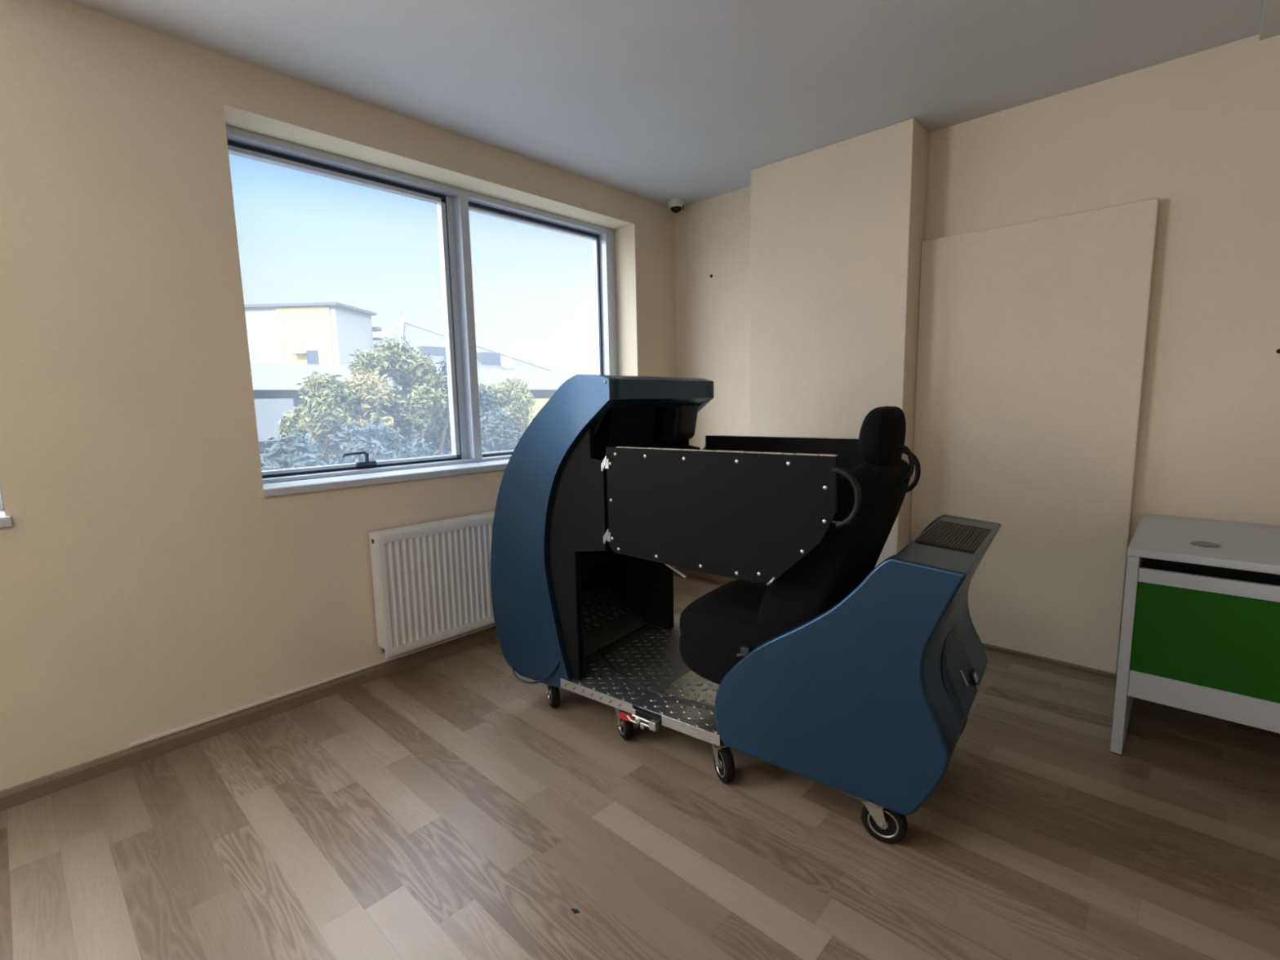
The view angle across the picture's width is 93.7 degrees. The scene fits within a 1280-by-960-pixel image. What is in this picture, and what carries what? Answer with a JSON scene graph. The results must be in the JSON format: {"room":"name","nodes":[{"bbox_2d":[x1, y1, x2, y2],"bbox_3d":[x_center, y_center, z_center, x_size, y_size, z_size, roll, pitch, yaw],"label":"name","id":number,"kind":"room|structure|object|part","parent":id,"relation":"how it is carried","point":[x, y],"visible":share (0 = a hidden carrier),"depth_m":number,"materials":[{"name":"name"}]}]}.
{"room":"simulator room","nodes":[
{"label":"simulator room","id":0,"kind":"room"},
{"bbox_2d":[0,0,676,791],"bbox_3d":[-2.098,-0.324,2.075,0.390,2.740,7.030,6,10,43],"label":"wall","id":1,"kind":"structure","parent":0,"point":[151,585],"depth_m":2.17,"materials":[{"name":"beige paint"}]},
{"bbox_2d":[0,484,12,527],"bbox_3d":[-2.953,-0.482,1.150,0.444,1.489,2.264,6,10,43],"label":"window","id":2,"kind":"structure","parent":1,"relation":"in","point":[5,522],"depth_m":1.91,"materials":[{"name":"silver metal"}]},
{"bbox_3d":[-2.977,-0.500,1.163,0.108,1.455,2.250,6,10,43],"label":"frame","id":3,"kind":"part","parent":2,"relation":"part of","materials":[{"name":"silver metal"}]},
{"bbox_3d":[-2.938,0.239,1.245,0.444,0.034,2.264,6,10,43],"label":"sill","id":4,"kind":"part","parent":2,"relation":"part of","materials":[{"name":"grey stone"}]},
{"bbox_2d":[128,622,495,747],"bbox_3d":[-1.285,0.875,2.795,0.010,0.014,1.685,6,10,43],"label":"duct","id":5,"kind":"object","parent":1,"relation":"attached to","point":[198,722],"visible":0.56,"depth_m":2.57,"materials":[{"name":"white plastic"}]},
{"bbox_2d":[0,565,679,811],"bbox_3d":[-1.940,1.021,2.097,0.014,0.062,6.580,6,10,43],"label":"baseboard","id":6,"kind":"structure","parent":1,"relation":"attached to","point":[36,788],"depth_m":2.37,"materials":[{"name":"brown wood"}]},
{"bbox_2d":[225,124,617,497],"bbox_3d":[-0.932,-0.808,3.305,0.444,1.489,2.259,6,10,43],"label":"window","id":7,"kind":"structure","parent":1,"relation":"in","point":[454,204],"depth_m":3.22,"materials":[{"name":"silver metal"}]},
{"bbox_3d":[-1.365,-0.752,2.915,0.046,1.367,0.982,6,10,43],"label":"sash","id":8,"kind":"part","parent":7,"relation":"part of","materials":[{"name":"silver metal"}]},
{"bbox_3d":[-1.376,-0.107,2.905,0.037,0.064,0.133,6,10,43],"label":"handle","id":9,"kind":"part","parent":7,"relation":"part of","materials":[{"name":"black metal"}]},
{"bbox_3d":[-1.349,-0.081,2.959,0.022,0.024,0.095,6,10,43],"label":"handle","id":10,"kind":"part","parent":7,"relation":"part of","materials":[{"name":"black metal"}]},
{"bbox_3d":[-0.918,-0.087,3.401,0.444,0.034,2.259,6,10,43],"label":"sill","id":11,"kind":"part","parent":7,"relation":"part of","materials":[{"name":"grey stone"}]},
{"bbox_3d":[-0.619,-0.874,3.718,0.036,1.367,1.002,6,10,43],"label":"sash","id":12,"kind":"part","parent":7,"relation":"part of","materials":[{"name":"silver metal"}]},
{"bbox_2d":[368,511,494,658],"bbox_3d":[-0.807,0.467,3.202,0.098,0.589,1.204,6,10,43],"label":"radiator","id":13,"kind":"object","parent":1,"relation":"attached to","point":[431,580],"visible":0.54,"depth_m":2.92,"materials":[{"name":"white metal"}]},
{"bbox_2d":[368,511,494,534],"bbox_3d":[-0.808,0.178,3.162,0.072,0.006,1.200,6,10,43],"label":"grille","id":14,"kind":"object","parent":13,"relation":"attached to","point":[406,530],"depth_m":2.93,"materials":[{"name":"white metal"}]},
{"bbox_2d":[0,573,1279,959],"bbox_3d":[-0.027,1.302,0.381,5.960,0.120,7.030,6,10,43],"label":"floor","id":15,"kind":"structure","parent":0,"point":[440,808],"depth_m":1.76,"materials":[{"name":"brown wood"}]},
{"bbox_2d":[570,908,579,913],"bbox_3d":[-0.164,1.092,1.522,0.012,0.002,0.023,-7,10,-39],"label":"chip","id":16,"kind":"object","parent":15,"relation":"on","point":[574,910],"visible":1,"depth_m":1.52,"materials":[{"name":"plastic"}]},
{"bbox_2d":[490,374,1001,844],"bbox_3d":[0.286,0.285,2.307,1.817,1.377,0.753,5,9,37],"label":"driving simulator","id":17,"kind":"object","parent":15,"relation":"on","point":[820,663],"visible":1,"depth_m":1.93,"materials":[{"name":"plastic"}]},
{"bbox_3d":[-0.280,0.291,2.334,0.400,1.000,0.018,5,9,37],"label":"panel","id":18,"kind":"part","parent":17,"relation":"part of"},
{"bbox_3d":[-0.153,0.139,2.631,0.330,0.200,0.600,5,9,37],"label":"instrument panel","id":19,"kind":"part","parent":17,"relation":"part of","materials":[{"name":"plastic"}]},
{"bbox_3d":[-0.251,0.661,2.782,0.280,0.167,0.660,5,9,37],"label":"footrest plate","id":20,"kind":"part","parent":17,"relation":"part of","materials":[{"name":"black metal"}]},
{"bbox_3d":[-0.068,0.769,2.659,0.693,0.041,0.722,5,9,37],"label":"floor plate","id":21,"kind":"part","parent":17,"relation":"part of","materials":[{"name":"silver metal"}]},
{"bbox_3d":[0.525,0.816,2.217,0.785,0.041,0.722,5,9,37],"label":"floor plate","id":22,"kind":"part","parent":17,"relation":"part of","materials":[{"name":"metal"}]},
{"bbox_3d":[0.114,0.214,2.856,0.400,1.000,0.018,5,9,37],"label":"panel","id":23,"kind":"part","parent":17,"relation":"part of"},
{"bbox_3d":[0.217,0.105,1.912,0.826,0.397,0.016,5,9,37],"label":"door panel","id":24,"kind":"part","parent":17,"relation":"part of","materials":[{"name":"black metal"}]},
{"bbox_2d":[679,579,779,662],"bbox_3d":[0.488,0.527,2.184,0.562,0.202,0.490,5,9,37],"label":"seat cushion","id":25,"kind":"object","parent":17,"relation":"on","point":[714,627],"depth_m":2.09,"materials":[{"name":"black fabric"}]},
{"bbox_3d":[0.629,0.024,2.457,0.826,0.397,0.016,5,9,37],"label":"door panel","id":26,"kind":"part","parent":17,"relation":"part of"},
{"bbox_3d":[0.660,0.250,2.013,0.395,0.668,0.506,5,9,37],"label":"seat backrest","id":27,"kind":"part","parent":17,"relation":"part of","materials":[{"name":"black fabric"}]},
{"bbox_3d":[0.562,0.050,1.638,0.082,0.174,0.018,5,9,37],"label":"grab handle","id":28,"kind":"part","parent":17,"relation":"part of","materials":[{"name":"plastic"}]},
{"bbox_3d":[0.979,-0.031,2.189,0.082,0.174,0.018,5,9,37],"label":"grab handle","id":29,"kind":"part","parent":17,"relation":"part of","materials":[{"name":"plastic"}]},
{"bbox_2d":[919,521,987,551],"bbox_3d":[0.965,0.174,1.841,0.142,0.024,0.330,5,9,37],"label":"ventilation grille","id":30,"kind":"object","parent":17,"relation":"attached to","point":[945,535],"depth_m":1.81,"materials":[{"name":"plastic"}]},
{"bbox_3d":[0.989,0.652,1.855,0.072,0.360,0.380,5,9,37],"label":"access panel","id":31,"kind":"part","parent":17,"relation":"part of","materials":[{"name":"plastic"}]},
{"bbox_2d":[959,670,968,686],"bbox_3d":[0.985,0.603,1.824,0.027,0.043,0.007,5,9,37],"label":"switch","id":32,"kind":"object","parent":17,"relation":"attached to","point":[962,676],"depth_m":1.82,"materials":[{"name":"metal"}]},
{"bbox_3d":[1.059,0.625,1.903,0.020,0.036,0.045,5,9,37],"label":"socket plate","id":33,"kind":"part","parent":17,"relation":"part of","materials":[{"name":"plastic"}]},
{"bbox_2d":[973,671,977,682],"bbox_3d":[1.061,0.625,1.902,0.018,0.022,0.027,5,9,37],"label":"power socket","id":34,"kind":"object","parent":17,"relation":"attached to","point":[975,678],"depth_m":1.89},
{"bbox_2d":[1110,513,1279,754],"bbox_3d":[2.515,0.618,1.832,1.596,0.754,0.770,6,10,43],"label":"desk","id":35,"kind":"object","parent":15,"relation":"on","point":[1200,628],"visible":1,"depth_m":1.98,"materials":[{"name":"grey laminate"}]},
{"bbox_3d":[1.940,0.574,2.360,0.032,0.718,0.756,6,10,43],"label":"panel","id":36,"kind":"part","parent":35,"relation":"part of","materials":[{"name":"grey laminate"}]},
{"bbox_3d":[2.270,0.765,1.583,1.530,0.094,0.020,6,10,43],"label":"rail","id":37,"kind":"part","parent":35,"relation":"part of","materials":[{"name":"grey laminate"}]},
{"bbox_3d":[2.268,0.559,1.558,1.530,0.328,0.010,6,10,43],"label":"panel","id":38,"kind":"part","parent":35,"relation":"part of","materials":[{"name":"green laminate"}]},
{"bbox_3d":[2.262,0.379,1.532,1.530,0.048,0.020,6,10,43],"label":"rail","id":39,"kind":"part","parent":35,"relation":"part of","materials":[{"name":"grey laminate"}]},
{"bbox_2d":[66,0,1265,206],"bbox_3d":[-0.029,-1.389,-0.059,5.370,0.150,6.580,6,10,43],"label":"ceiling","id":40,"kind":"structure","parent":0,"point":[660,101],"depth_m":2.33,"materials":[{"name":"paint"}]},
{"bbox_2d":[668,198,684,213],"bbox_3d":[0.241,-1.817,3.987,0.106,0.076,0.104,6,10,43],"label":"security camera","id":41,"kind":"object","parent":40,"relation":"attached to","point":[675,205],"visible":1,"depth_m":3.95,"materials":[{"name":"white plastic"}]},
{"bbox_2d":[675,34,1279,544],"bbox_3d":[2.392,-0.473,2.520,5.570,2.740,0.250,6,10,43],"label":"wall","id":42,"kind":"structure","parent":0,"point":[1198,133],"depth_m":2.49,"materials":[{"name":"beige paint"}]},
{"bbox_2d":[750,118,928,567],"bbox_3d":[1.076,-0.490,3.419,0.907,2.590,0.230,6,10,43],"label":"pillar","id":43,"kind":"structure","parent":42,"relation":"attached to","point":[838,229],"depth_m":3.20,"materials":[{"name":"beige paint"}]},
{"bbox_2d":[679,567,1115,678],"bbox_3d":[2.182,0.876,2.580,5.356,0.058,0.243,6,10,43],"label":"baseboard","id":44,"kind":"structure","parent":42,"relation":"attached to","point":[687,571],"depth_m":2.96,"materials":[{"name":"brown wood"}]},
{"bbox_2d":[909,197,1159,675],"bbox_3d":[1.808,-0.166,2.900,0.917,2.055,0.060,6,10,43],"label":"panel","id":45,"kind":"object","parent":42,"relation":"attached to","point":[1032,336],"depth_m":2.80,"materials":[{"name":"beige paint"}]},
{"bbox_2d":[1259,0,1279,40],"bbox_3d":[1.010,-1.197,-1.004,2.542,0.024,6.580,6,10,43],"label":"trim","id":46,"kind":"structure","parent":42,"relation":"attached to","point":[1270,25],"depth_m":2.12,"materials":[{"name":"paint"}]},
{"label":"outside","id":47,"kind":"structure","parent":0,"visible":0},
{"bbox_3d":[-20.048,-0.475,66.976,200.000,0.300,250.000,6,10,43],"label":"ground","id":48,"kind":"structure","parent":47,"visible":0},
{"bbox_2d":[259,429,337,471],"bbox_3d":[-5.754,2.886,10.205,2.239,7.407,2.360,6,10,43],"label":"tree","id":49,"kind":"object","parent":48,"relation":"on","point":[296,452],"visible":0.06,"depth_m":9.90,"materials":[{"name":"green plant"}]},
{"bbox_2d":[260,371,366,469],"bbox_3d":[-7.444,1.763,14.350,2.810,8.606,1.638,2,8,20],"label":"tree","id":50,"kind":"object","parent":48,"relation":"on","point":[326,410],"visible":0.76,"depth_m":13.56,"materials":[{"name":"green plant"}]},
{"bbox_2d":[328,413,432,464],"bbox_3d":[-4.880,2.504,12.001,3.509,7.657,3.608,6,10,43],"label":"tree","id":51,"kind":"object","parent":48,"relation":"on","point":[380,444],"visible":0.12,"depth_m":11.34,"materials":[{"name":"green plant"}]},
{"bbox_2d":[335,366,425,452],"bbox_3d":[-6.912,1.512,15.566,2.876,8.763,2.328,6,10,43],"label":"tree","id":52,"kind":"object","parent":48,"relation":"on","point":[371,393],"visible":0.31,"depth_m":14.53,"materials":[{"name":"green plant"}]},
{"bbox_2d":[347,333,451,456],"bbox_3d":[-6.757,0.710,17.683,3.621,9.790,3.201,-3,8,-15],"label":"tree","id":53,"kind":"object","parent":48,"relation":"on","point":[391,358],"visible":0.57,"depth_m":16.66,"materials":[{"name":"green plant"}]},
{"bbox_2d":[250,309,567,462],"bbox_3d":[-30.082,-4.119,37.189,17.000,15.150,53.955,6,10,43],"label":"building","id":54,"kind":"structure","parent":48,"relation":"on","point":[275,388],"depth_m":44.34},
{"bbox_2d":[244,302,382,365],"bbox_3d":[-25.671,-8.414,40.260,14.976,5.680,5.788,-1,8,1],"label":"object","id":55,"kind":"structure","parent":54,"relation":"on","point":[322,333],"depth_m":37.69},
{"bbox_3d":[-20.985,-8.853,37.650,3.350,3.850,0.060,-1,8,1],"label":"yellow panel","id":56,"kind":"part","parent":55,"relation":"part of","materials":[{"name":"paint"}]},
{"bbox_3d":[-20.588,-7.691,37.766,0.700,0.900,0.120,-1,8,1],"label":"doorway","id":57,"kind":"part","parent":55,"relation":"part of","materials":[{"name":"blue glass"}]},
{"bbox_3d":[-10.662,-9.323,48.318,0.857,1.181,0.597,1,8,17],"label":"satellite dish","id":58,"kind":"part","parent":54,"relation":"part of","materials":[{"name":"white"}]},
{"bbox_2d":[417,355,516,454],"bbox_3d":[-5.602,0.630,19.622,3.355,9.394,3.652,-1,8,-1],"label":"tree","id":59,"kind":"object","parent":48,"relation":"on","point":[486,400],"visible":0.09,"depth_m":18.70,"materials":[{"name":"green plant"}]},
{"bbox_2d":[418,407,518,455],"bbox_3d":[-3.881,2.118,14.476,3.837,7.732,3.510,-2,8,-3],"label":"tree","id":60,"kind":"object","parent":48,"relation":"on","point":[494,437],"visible":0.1,"depth_m":13.89,"materials":[{"name":"green plant"}]},
{"bbox_2d":[478,375,535,434],"bbox_3d":[-5.100,0.421,23.211,3.768,8.846,3.591,6,10,43],"label":"tree","id":61,"kind":"object","parent":48,"relation":"on","point":[515,396],"visible":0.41,"depth_m":21.90,"materials":[{"name":"green plant"}]},
{"bbox_2d":[503,424,524,448],"bbox_3d":[-3.307,2.034,17.073,4.061,7.196,3.625,6,10,43],"label":"tree","id":62,"kind":"object","parent":48,"relation":"on","point":[515,438],"visible":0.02,"depth_m":16.73,"materials":[{"name":"green plant"}]}
]}

